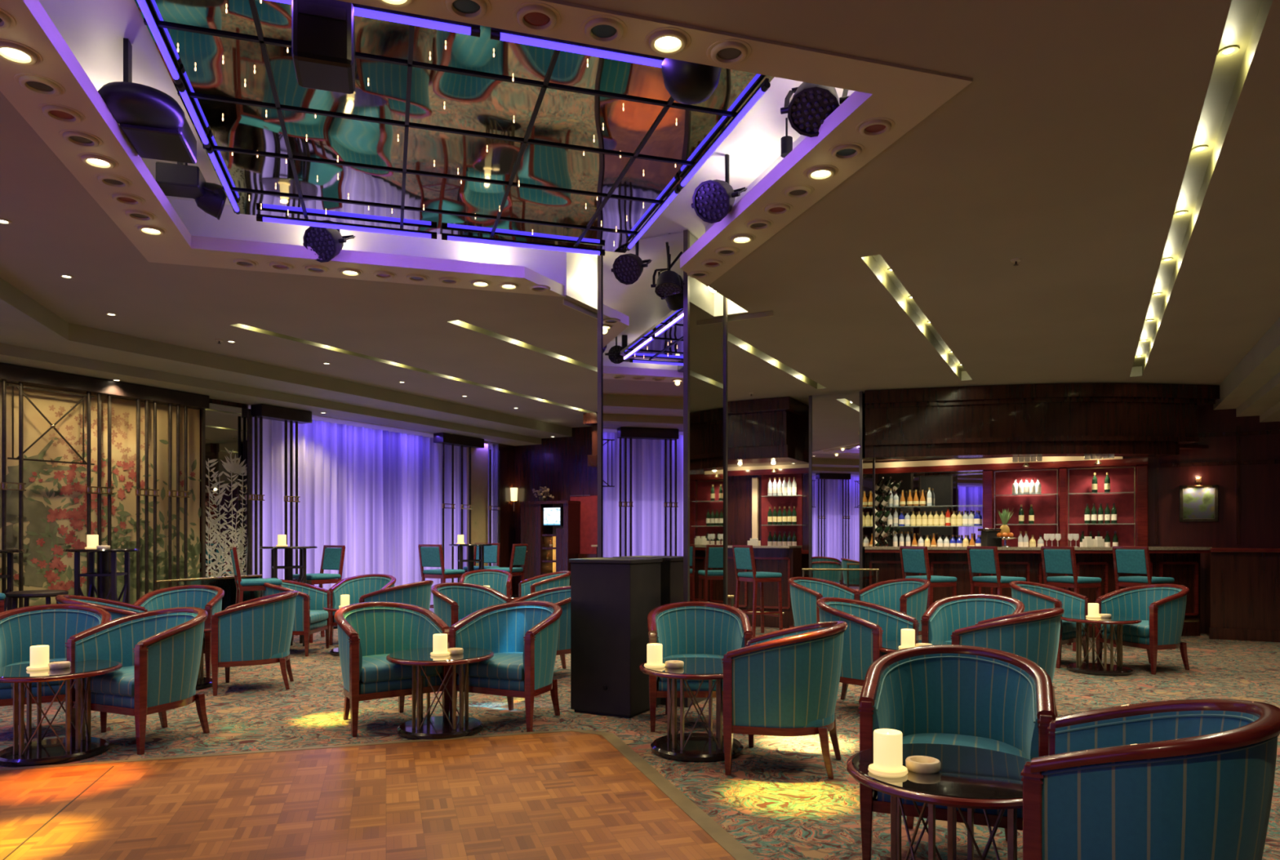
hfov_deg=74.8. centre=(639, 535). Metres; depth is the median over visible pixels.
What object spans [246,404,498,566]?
window
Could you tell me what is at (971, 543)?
bottle
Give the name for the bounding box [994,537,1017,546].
fruit stand
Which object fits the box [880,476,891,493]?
bottle
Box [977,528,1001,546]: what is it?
coffee machine
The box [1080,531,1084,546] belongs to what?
bottle
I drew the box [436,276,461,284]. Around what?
spotlight
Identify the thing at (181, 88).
tube light
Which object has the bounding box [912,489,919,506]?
bottle
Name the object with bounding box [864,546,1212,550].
countertop
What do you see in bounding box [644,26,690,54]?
spotlight
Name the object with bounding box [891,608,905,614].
cocktail table
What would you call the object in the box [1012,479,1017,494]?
bottle
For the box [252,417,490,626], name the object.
sheer curtain
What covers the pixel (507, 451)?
wall
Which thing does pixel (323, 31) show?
loudspeaker
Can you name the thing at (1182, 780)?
tub chair
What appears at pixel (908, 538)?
bottle
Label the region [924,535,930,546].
bottle
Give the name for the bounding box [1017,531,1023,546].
bottle
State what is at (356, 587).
tub chair
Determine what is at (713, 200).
spotlight
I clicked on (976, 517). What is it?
bottle
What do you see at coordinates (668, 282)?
spotlight
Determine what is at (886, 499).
bottle
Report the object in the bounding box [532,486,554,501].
dried arrangement
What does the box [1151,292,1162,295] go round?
recessed light
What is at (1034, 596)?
tub chair
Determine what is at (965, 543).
bottle
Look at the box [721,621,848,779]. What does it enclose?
tub chair
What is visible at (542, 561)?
shelf
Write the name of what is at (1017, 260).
sprinkler
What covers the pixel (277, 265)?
spotlight
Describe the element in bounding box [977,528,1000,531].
tray
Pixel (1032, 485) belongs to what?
bottle
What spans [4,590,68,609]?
table
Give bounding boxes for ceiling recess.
[38,0,854,315]
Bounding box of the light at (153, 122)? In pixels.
[97,37,196,164]
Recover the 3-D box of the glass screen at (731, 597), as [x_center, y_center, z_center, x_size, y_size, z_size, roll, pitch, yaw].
[0.561,0.918,7.725,0.730,0.703,0.026,0,0,-29]
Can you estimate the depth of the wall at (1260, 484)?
10.66 m
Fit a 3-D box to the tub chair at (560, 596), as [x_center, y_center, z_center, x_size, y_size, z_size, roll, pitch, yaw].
[-0.777,0.872,7.631,0.614,0.797,0.683,0,0,-40]
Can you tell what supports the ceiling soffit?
attached to the ceiling
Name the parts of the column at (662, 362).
corner trim, corner trim, corner trim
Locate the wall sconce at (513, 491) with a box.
[510,488,517,511]
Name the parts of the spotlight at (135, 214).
lamp glass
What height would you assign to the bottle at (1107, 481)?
0.271 m
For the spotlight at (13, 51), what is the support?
attached to the ceiling soffit
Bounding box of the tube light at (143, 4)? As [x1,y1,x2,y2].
[137,0,182,84]
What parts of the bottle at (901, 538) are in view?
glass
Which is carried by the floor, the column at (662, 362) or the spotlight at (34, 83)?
the column at (662, 362)
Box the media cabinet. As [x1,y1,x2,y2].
[520,500,580,586]
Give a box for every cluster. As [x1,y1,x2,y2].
[0,379,26,608]
[85,391,114,599]
[135,399,159,600]
[167,404,190,587]
[248,415,264,597]
[284,420,300,635]
[441,443,455,582]
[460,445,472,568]
[488,449,501,567]
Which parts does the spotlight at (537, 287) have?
lamp glass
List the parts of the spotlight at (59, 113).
lamp glass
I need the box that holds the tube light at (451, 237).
[441,232,604,256]
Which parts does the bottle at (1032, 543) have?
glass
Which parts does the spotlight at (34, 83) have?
lamp glass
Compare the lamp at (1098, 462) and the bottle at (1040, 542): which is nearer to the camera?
the lamp at (1098, 462)
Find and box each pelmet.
[0,362,208,409]
[250,404,311,424]
[433,432,484,448]
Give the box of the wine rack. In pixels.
[877,482,885,546]
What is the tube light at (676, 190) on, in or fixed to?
attached to the ceiling panel at (438, 131)
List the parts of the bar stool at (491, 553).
post, seat, backrest, post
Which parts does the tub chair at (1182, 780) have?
leg, leg, rail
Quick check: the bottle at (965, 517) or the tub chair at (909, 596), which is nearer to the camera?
the tub chair at (909, 596)
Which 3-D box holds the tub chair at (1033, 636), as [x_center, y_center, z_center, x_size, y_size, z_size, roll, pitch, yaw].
[2.464,0.872,5.540,0.614,0.797,0.683,0,0,35]
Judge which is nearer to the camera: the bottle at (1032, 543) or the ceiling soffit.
the ceiling soffit
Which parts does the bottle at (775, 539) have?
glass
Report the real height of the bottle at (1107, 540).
0.271 m
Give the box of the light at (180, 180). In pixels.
[155,161,205,198]
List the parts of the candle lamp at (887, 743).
candle glass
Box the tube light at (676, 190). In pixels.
[626,184,681,250]
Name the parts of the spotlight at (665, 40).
lamp glass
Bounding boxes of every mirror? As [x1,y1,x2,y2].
[201,403,250,577]
[602,231,683,605]
[689,232,724,604]
[862,392,873,588]
[875,471,982,546]
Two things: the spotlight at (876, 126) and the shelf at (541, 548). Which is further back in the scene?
the shelf at (541, 548)
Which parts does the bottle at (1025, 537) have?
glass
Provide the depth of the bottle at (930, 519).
12.14 m
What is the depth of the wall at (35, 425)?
8.66 m
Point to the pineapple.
(1004, 517)
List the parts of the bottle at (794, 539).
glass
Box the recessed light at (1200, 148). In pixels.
[1191,144,1208,152]
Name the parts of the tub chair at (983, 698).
leg, leg, seat rail, seat, backrest, rail, seat, leg, leg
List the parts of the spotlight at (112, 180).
lamp glass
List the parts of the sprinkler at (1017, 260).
plate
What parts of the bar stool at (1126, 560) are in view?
post, leg, crest rail, backrest, seat rail, seat, post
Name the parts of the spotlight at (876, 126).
lamp glass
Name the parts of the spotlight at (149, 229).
lamp glass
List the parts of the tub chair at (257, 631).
leg, leg, seat rail, rail, backrest, seat, leg, leg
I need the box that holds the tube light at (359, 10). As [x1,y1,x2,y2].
[266,0,480,37]
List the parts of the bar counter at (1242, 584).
skirting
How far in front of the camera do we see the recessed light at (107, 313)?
6.91 m
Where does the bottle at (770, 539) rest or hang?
on the bar at (796, 471)
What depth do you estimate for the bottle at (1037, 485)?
11.48 m
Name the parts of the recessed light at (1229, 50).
lamp glass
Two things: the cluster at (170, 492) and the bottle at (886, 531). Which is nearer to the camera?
the cluster at (170, 492)
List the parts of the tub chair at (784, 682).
leg, leg, seat rail, rail, backrest, seat, leg, leg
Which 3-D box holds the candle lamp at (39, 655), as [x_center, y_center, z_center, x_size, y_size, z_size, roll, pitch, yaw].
[-3.430,0.702,4.780,0.124,0.132,0.124,0,0,-31]
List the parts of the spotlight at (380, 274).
lamp glass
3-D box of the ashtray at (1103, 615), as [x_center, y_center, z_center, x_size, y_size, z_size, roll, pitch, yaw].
[4.310,0.751,7.760,0.110,0.032,0.110,0,0,-36]
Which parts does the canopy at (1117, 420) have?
step moulding, step moulding, moulding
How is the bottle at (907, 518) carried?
on the shelf at (1059, 511)
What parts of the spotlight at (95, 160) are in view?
lamp glass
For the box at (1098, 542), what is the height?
0.130 m
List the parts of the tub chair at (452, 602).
leg, rail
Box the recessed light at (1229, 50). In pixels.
[1217,44,1239,56]
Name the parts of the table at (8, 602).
leg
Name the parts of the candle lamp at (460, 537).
candle glass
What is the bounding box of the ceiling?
[0,0,1279,445]
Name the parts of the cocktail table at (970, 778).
post, post, cross rod, cross rod, cross rod, cross rod, post, glass, post, post, cross rod, post, cross rod, cross rod, cross rod, post, post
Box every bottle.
[549,537,552,547]
[767,478,772,496]
[767,506,772,524]
[767,531,772,546]
[772,478,777,496]
[772,506,777,524]
[772,531,777,546]
[777,477,782,496]
[777,506,782,524]
[777,531,782,546]
[782,477,786,496]
[782,506,786,524]
[782,531,786,546]
[786,477,791,496]
[786,506,791,524]
[786,531,791,546]
[791,477,796,495]
[791,506,796,524]
[791,531,796,546]
[875,477,884,493]
[875,493,884,508]
[875,508,884,524]
[875,524,884,539]
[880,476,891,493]
[880,493,891,508]
[880,508,891,524]
[880,524,891,539]
[887,511,893,526]
[888,488,893,506]
[893,492,898,506]
[893,508,897,526]
[893,531,897,546]
[898,511,904,526]
[899,490,905,506]
[899,531,904,546]
[904,511,910,526]
[906,489,912,506]
[906,531,910,546]
[910,511,915,526]
[911,533,917,546]
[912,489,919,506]
[915,511,921,526]
[918,535,924,546]
[920,489,925,506]
[921,511,927,526]
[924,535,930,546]
[926,487,931,506]
[927,511,933,526]
[930,533,937,546]
[933,511,939,526]
[937,535,942,546]
[939,511,945,526]
[943,535,949,546]
[945,507,950,526]
[950,535,955,546]
[951,511,956,526]
[955,535,962,546]
[956,511,962,526]
[962,511,968,526]
[962,535,968,546]
[968,511,973,525]
[968,533,975,546]
[973,511,980,525]
[975,535,981,546]
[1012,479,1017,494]
[1017,479,1023,494]
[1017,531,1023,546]
[1018,504,1023,524]
[1023,479,1029,494]
[1023,531,1028,546]
[1028,504,1034,524]
[1029,479,1035,494]
[1029,535,1035,546]
[1035,478,1041,494]
[1037,535,1044,546]
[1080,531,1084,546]
[1084,503,1089,524]
[1091,473,1097,493]
[1091,503,1097,524]
[1097,503,1103,524]
[1104,472,1110,493]
[1104,503,1110,524]
[1104,531,1110,546]
[1111,503,1116,524]
[1112,531,1118,546]
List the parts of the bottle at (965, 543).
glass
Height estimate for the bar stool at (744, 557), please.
1.144 m
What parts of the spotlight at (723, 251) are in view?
lamp glass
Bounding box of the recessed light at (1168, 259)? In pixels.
[1161,257,1173,261]
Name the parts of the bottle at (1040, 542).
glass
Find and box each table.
[0,549,24,611]
[0,659,122,767]
[4,590,68,609]
[62,548,140,604]
[195,623,212,690]
[259,546,317,646]
[322,604,352,656]
[386,647,493,740]
[448,543,492,582]
[505,595,523,600]
[639,657,743,762]
[846,743,1031,859]
[880,640,951,653]
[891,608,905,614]
[1060,614,1142,676]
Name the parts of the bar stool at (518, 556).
seat, post, seat rail, backrest, crest rail, leg, post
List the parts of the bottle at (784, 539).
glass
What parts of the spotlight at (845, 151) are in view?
lamp glass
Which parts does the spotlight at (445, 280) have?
lamp glass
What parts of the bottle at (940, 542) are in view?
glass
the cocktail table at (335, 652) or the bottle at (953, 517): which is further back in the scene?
the bottle at (953, 517)
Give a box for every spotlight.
[0,8,16,29]
[0,38,42,65]
[13,72,65,96]
[37,102,85,124]
[58,128,102,147]
[77,152,119,168]
[93,173,133,188]
[108,191,145,205]
[122,208,156,221]
[134,223,167,235]
[185,162,226,220]
[230,257,258,267]
[266,261,293,271]
[302,226,355,262]
[302,264,328,273]
[337,267,363,276]
[371,270,396,279]
[375,0,417,7]
[404,273,429,282]
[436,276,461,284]
[440,0,491,20]
[468,279,492,287]
[497,281,520,289]
[512,1,560,31]
[527,284,551,292]
[580,14,627,44]
[611,239,652,284]
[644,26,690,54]
[650,233,684,297]
[687,270,711,278]
[691,154,747,223]
[699,258,724,267]
[706,38,751,65]
[713,246,739,256]
[728,233,755,244]
[744,218,773,230]
[762,202,792,215]
[780,81,848,137]
[782,184,814,199]
[803,164,838,180]
[827,142,865,159]
[855,117,894,137]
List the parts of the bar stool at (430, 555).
post, crest rail, backrest, post, seat rail, seat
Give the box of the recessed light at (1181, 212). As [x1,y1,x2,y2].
[1173,210,1187,215]
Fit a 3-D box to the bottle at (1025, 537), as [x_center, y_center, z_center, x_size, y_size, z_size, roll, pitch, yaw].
[5.342,0.085,11.579,0.068,0.271,0.068,0,0,33]
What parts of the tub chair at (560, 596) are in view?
rail, backrest, seat rail, leg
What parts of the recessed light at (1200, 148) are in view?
lamp glass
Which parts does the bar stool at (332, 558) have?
leg, seat rail, seat, leg, post, backrest, crest rail, post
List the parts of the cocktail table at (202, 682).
post, post, glass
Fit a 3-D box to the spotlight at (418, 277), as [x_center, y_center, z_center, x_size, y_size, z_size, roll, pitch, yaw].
[-1.572,-1.810,5.898,0.170,0.015,0.170,0,0,0]
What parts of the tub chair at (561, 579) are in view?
leg, leg, rail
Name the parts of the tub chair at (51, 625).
seat rail, seat, seat, backrest, rail, leg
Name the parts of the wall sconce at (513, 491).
lamp shade, brass arm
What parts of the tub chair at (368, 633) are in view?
leg, leg, backrest, rail, seat rail, seat, seat, leg, leg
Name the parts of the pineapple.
crown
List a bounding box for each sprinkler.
[215,338,223,344]
[1010,257,1022,266]
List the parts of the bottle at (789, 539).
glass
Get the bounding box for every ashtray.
[48,661,71,670]
[96,546,110,549]
[447,648,463,655]
[665,660,684,668]
[905,755,940,774]
[915,643,932,646]
[1098,613,1111,618]
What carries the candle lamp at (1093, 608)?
on the cocktail table at (1088, 668)
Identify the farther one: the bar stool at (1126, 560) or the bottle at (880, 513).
the bottle at (880, 513)
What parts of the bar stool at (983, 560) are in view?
post, leg, crest rail, backrest, seat rail, leg, post, seat, leg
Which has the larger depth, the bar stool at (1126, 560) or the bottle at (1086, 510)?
the bottle at (1086, 510)
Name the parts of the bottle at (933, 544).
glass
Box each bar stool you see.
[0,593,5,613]
[230,546,282,604]
[293,545,345,643]
[417,544,465,608]
[462,543,500,573]
[484,543,528,595]
[732,545,782,637]
[899,546,956,608]
[966,546,1026,595]
[1040,546,1101,651]
[1112,546,1174,649]
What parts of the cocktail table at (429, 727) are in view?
post, post, post, post, cross rod, cross rod, glass, cross rod, cross rod, post, post, cross rod, cross rod, post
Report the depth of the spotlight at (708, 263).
5.57 m
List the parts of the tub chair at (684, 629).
leg, leg, seat rail, seat, seat, rail, backrest, leg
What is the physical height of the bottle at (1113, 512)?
0.271 m
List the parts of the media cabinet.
panel, panel, panel, panel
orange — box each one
[996,533,1001,537]
[1002,533,1008,537]
[1008,533,1013,537]
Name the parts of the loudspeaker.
vent panel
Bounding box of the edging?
[0,728,759,859]
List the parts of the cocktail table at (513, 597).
glass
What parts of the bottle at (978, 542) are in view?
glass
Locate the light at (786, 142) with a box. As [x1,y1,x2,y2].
[780,117,792,157]
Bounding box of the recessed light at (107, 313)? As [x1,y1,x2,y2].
[105,312,117,315]
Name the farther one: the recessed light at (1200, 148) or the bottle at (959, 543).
the bottle at (959, 543)
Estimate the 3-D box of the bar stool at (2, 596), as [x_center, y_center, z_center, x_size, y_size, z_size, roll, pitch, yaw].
[-5.479,0.699,6.779,0.430,1.144,0.488,0,0,40]
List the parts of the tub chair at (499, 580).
rail, leg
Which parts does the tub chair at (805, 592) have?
leg, rail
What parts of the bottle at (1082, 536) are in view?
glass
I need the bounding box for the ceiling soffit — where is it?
[0,0,973,297]
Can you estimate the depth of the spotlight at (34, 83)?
3.36 m
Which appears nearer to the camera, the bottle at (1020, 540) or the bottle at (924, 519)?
the bottle at (1020, 540)
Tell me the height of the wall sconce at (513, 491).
0.420 m
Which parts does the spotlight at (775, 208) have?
lamp glass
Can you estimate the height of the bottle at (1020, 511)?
0.271 m
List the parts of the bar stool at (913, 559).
post, crest rail, backrest, post, leg, seat, seat rail, leg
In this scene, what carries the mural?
attached to the wall at (35, 425)
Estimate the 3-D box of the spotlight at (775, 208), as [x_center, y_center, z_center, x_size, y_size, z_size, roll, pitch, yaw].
[0.765,-1.810,4.655,0.170,0.015,0.170,0,0,0]
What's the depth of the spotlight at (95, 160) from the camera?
4.05 m
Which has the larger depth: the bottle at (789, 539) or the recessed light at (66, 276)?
the bottle at (789, 539)
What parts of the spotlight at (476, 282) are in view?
lamp glass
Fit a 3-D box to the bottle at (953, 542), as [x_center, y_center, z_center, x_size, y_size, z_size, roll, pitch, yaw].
[4.499,0.111,12.029,0.082,0.218,0.082,0,0,24]
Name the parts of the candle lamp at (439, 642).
candle glass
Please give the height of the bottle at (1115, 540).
0.271 m
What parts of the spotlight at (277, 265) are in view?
lamp glass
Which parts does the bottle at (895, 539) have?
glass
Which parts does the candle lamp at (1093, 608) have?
candle glass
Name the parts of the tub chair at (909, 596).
leg, rail, leg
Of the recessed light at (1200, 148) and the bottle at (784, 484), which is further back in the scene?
the bottle at (784, 484)
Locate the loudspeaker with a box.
[291,0,355,93]
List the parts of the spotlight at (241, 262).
lamp glass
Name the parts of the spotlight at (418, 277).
lamp glass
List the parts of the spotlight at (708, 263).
lamp glass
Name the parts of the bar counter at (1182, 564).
edge moulding, foot rail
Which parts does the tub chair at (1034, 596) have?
rail, backrest, leg, seat, seat, seat rail, leg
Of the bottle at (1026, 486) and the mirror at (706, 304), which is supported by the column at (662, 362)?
the mirror at (706, 304)
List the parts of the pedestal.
lid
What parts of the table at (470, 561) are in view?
leg, leg, post, leg, leg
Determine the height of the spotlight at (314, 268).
0.015 m
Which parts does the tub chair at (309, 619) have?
backrest, rail, leg, seat rail, seat, seat, leg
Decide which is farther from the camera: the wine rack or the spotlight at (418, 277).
the wine rack
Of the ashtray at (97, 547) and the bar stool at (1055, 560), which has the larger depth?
the bar stool at (1055, 560)
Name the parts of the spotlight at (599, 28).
lamp glass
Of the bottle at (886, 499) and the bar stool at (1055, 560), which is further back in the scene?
the bottle at (886, 499)
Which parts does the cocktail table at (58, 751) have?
post, post, cross rod, cross rod, post, post, cross rod, cross rod, cross rod, glass, cross rod, post, post, post, cross rod, cross rod, post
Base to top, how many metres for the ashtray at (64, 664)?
0.032 m
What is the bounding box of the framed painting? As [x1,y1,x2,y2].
[1179,477,1218,522]
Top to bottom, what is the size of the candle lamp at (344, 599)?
0.132 m
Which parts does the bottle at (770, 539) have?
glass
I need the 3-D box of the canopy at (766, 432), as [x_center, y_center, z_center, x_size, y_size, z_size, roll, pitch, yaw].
[0.849,-1.427,12.322,3.200,0.795,1.240,0,0,28]
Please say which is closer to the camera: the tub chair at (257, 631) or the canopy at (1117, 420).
the tub chair at (257, 631)
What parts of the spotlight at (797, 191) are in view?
lamp glass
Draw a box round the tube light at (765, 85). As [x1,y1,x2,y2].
[678,78,770,189]
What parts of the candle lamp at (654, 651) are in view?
candle glass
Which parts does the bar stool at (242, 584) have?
backrest, post, post, leg, leg, seat rail, seat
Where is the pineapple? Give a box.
[997,507,1013,537]
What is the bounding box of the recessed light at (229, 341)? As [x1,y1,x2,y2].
[226,340,236,342]
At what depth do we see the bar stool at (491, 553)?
12.80 m
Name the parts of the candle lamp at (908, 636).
candle glass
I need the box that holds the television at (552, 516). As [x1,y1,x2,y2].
[542,506,563,526]
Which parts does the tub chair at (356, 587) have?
leg, rail, backrest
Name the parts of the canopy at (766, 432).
moulding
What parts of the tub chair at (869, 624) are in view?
leg, seat rail, rail, leg, leg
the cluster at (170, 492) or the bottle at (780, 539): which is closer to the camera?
the cluster at (170, 492)
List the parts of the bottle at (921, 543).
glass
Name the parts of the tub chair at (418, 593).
rail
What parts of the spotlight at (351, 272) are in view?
lamp glass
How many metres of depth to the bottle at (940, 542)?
12.08 m
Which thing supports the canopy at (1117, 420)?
attached to the ceiling
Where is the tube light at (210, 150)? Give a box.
[204,142,240,214]
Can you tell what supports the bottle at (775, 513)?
on the bar at (796, 471)
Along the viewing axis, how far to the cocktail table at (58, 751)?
4.73 m
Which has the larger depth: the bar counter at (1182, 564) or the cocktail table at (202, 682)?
the bar counter at (1182, 564)
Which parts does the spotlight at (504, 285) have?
lamp glass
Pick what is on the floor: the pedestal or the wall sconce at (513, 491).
the pedestal
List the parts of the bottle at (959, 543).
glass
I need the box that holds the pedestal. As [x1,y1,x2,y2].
[568,557,662,718]
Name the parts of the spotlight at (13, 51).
lamp glass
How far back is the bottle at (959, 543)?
11.96 m
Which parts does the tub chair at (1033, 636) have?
leg, rail, backrest, leg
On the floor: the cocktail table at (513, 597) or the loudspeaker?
the cocktail table at (513, 597)
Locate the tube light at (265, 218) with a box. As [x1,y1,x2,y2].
[256,213,436,239]
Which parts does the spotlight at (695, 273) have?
lamp glass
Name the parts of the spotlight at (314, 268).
lamp glass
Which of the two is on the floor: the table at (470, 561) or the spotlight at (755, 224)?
the table at (470, 561)
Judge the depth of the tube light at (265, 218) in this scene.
5.15 m
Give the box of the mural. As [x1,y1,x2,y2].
[0,396,201,600]
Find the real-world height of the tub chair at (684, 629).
0.797 m
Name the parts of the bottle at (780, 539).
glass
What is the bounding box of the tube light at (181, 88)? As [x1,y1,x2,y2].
[175,78,210,147]
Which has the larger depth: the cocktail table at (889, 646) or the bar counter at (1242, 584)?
the bar counter at (1242, 584)
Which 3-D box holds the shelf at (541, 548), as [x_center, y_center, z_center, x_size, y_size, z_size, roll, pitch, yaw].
[-1.454,0.225,14.199,0.323,0.030,0.340,0,0,28]
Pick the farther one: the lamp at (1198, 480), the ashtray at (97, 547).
the lamp at (1198, 480)
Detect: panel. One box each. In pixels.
[7,384,94,465]
[134,0,773,253]
[466,441,488,566]
[569,495,597,559]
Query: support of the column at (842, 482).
on the floor
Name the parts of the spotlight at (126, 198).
lamp glass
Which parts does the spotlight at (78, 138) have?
lamp glass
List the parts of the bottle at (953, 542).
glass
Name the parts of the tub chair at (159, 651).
leg, seat, seat rail, rail, backrest, seat, leg, leg, leg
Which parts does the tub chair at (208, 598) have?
rail, backrest, leg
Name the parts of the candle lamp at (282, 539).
candle glass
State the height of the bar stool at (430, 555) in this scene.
1.144 m
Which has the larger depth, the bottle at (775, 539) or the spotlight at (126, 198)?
the bottle at (775, 539)
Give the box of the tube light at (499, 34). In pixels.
[490,26,665,67]
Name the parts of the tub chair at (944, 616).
leg, rail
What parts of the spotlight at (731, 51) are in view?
lamp glass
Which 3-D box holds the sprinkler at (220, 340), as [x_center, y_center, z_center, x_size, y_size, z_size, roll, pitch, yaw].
[-3.941,-1.812,7.838,0.072,0.037,0.071,0,0,0]
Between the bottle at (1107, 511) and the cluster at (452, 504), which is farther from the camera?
the cluster at (452, 504)
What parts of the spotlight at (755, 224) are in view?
lamp glass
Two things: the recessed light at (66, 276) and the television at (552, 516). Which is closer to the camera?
the recessed light at (66, 276)
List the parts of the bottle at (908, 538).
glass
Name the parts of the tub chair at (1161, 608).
leg, seat, seat rail, seat, rail, backrest, leg, leg, leg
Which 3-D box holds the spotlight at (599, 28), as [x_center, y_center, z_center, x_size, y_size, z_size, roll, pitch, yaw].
[-0.130,-1.810,3.007,0.170,0.015,0.170,0,0,0]
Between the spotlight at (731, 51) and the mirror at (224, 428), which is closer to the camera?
the spotlight at (731, 51)
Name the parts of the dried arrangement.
pot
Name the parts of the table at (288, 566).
leg, leg, post, leg, leg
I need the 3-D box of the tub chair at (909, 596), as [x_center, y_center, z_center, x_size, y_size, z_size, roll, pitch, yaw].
[2.775,0.872,8.989,0.614,0.797,0.683,0,0,-32]
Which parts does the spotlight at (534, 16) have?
lamp glass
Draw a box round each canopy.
[582,396,808,467]
[864,382,1219,460]
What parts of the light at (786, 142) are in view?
stem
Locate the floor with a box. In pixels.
[0,626,1279,859]
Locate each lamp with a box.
[26,645,48,671]
[84,534,98,549]
[275,534,288,546]
[338,595,349,608]
[430,634,449,656]
[456,534,465,544]
[644,643,665,668]
[867,728,907,777]
[898,629,916,649]
[1085,603,1101,618]
[1093,459,1101,464]
[1186,477,1211,488]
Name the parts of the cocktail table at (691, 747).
post, cross rod, cross rod, post, post, glass, cross rod, cross rod, cross rod, cross rod, post, post, post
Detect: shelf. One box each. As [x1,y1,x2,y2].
[541,534,556,536]
[541,547,556,549]
[541,560,555,562]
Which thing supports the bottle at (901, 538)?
on the shelf at (1059, 511)
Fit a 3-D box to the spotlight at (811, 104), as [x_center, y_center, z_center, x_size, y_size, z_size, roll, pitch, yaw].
[0.798,-2.090,3.828,0.310,0.474,0.249,0,0,20]
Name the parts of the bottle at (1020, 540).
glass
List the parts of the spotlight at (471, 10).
lamp glass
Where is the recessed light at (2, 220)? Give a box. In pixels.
[0,217,11,224]
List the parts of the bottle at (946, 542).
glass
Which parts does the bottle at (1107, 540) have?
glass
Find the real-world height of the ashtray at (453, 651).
0.032 m
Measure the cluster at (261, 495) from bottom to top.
2.700 m
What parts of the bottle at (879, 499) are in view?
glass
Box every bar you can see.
[727,464,808,554]
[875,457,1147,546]
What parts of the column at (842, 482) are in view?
corner trim, corner trim, corner trim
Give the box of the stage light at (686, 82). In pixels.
[661,57,720,104]
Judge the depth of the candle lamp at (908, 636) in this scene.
5.58 m
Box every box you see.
[747,538,760,546]
[1082,537,1093,546]
[1093,537,1104,546]
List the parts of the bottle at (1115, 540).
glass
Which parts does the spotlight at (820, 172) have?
lamp glass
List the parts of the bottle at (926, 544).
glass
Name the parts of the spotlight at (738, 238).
lamp glass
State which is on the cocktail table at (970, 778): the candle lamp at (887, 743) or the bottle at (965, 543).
the candle lamp at (887, 743)
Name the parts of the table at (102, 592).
leg, leg, post, leg, leg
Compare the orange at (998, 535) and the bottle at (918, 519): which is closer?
the orange at (998, 535)
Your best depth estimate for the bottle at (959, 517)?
11.96 m
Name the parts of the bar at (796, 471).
pale post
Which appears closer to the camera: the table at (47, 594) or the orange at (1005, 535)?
the table at (47, 594)
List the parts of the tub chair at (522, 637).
leg, seat, seat, seat rail, rail, backrest, leg, leg, leg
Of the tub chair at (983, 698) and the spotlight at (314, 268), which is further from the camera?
the spotlight at (314, 268)
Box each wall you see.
[0,382,248,610]
[493,444,515,595]
[515,426,808,595]
[875,404,1279,634]
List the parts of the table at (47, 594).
leg, leg, seat, leg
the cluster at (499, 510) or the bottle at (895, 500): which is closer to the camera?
the bottle at (895, 500)
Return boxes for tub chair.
[0,604,111,733]
[55,595,147,620]
[65,607,209,755]
[133,585,224,678]
[210,591,298,696]
[262,578,331,657]
[328,573,395,645]
[333,602,449,737]
[358,580,433,610]
[431,582,511,627]
[448,600,562,732]
[459,569,512,595]
[510,586,570,669]
[518,571,570,596]
[647,601,752,732]
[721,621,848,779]
[787,577,857,628]
[816,597,919,700]
[854,578,930,635]
[857,644,1055,859]
[920,594,1024,642]
[950,608,1064,720]
[1008,581,1089,668]
[1020,699,1279,859]
[1094,584,1189,675]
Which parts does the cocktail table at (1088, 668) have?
post, post, post, cross rod, cross rod, post, glass, post, cross rod, cross rod, post, cross rod, cross rod, post, post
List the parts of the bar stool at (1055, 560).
post, crest rail, backrest, seat, seat rail, post, leg, leg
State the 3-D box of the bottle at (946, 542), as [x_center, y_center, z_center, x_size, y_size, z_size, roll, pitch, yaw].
[4.422,0.111,12.070,0.082,0.218,0.082,0,0,-8]
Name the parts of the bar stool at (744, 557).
post, leg, crest rail, backrest, post, leg, seat rail, seat, leg, leg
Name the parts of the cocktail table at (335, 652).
glass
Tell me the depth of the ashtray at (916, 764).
2.70 m
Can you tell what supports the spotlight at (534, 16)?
attached to the ceiling soffit
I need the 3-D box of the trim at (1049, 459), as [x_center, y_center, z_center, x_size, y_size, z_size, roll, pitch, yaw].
[4.807,-1.048,12.001,3.665,0.085,0.100,0,0,28]
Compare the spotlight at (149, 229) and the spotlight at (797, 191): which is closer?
the spotlight at (797, 191)
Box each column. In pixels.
[597,229,727,707]
[808,391,875,591]
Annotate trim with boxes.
[229,323,592,413]
[447,320,597,372]
[563,298,773,321]
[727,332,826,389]
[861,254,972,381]
[875,444,1208,462]
[875,456,1122,468]
[1155,426,1279,544]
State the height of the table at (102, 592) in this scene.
1.140 m
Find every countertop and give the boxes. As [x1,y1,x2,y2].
[591,545,801,548]
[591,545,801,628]
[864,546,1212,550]
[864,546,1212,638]
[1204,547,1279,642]
[1208,547,1279,552]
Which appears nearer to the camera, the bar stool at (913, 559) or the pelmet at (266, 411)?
the bar stool at (913, 559)
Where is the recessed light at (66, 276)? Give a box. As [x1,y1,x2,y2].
[59,274,74,278]

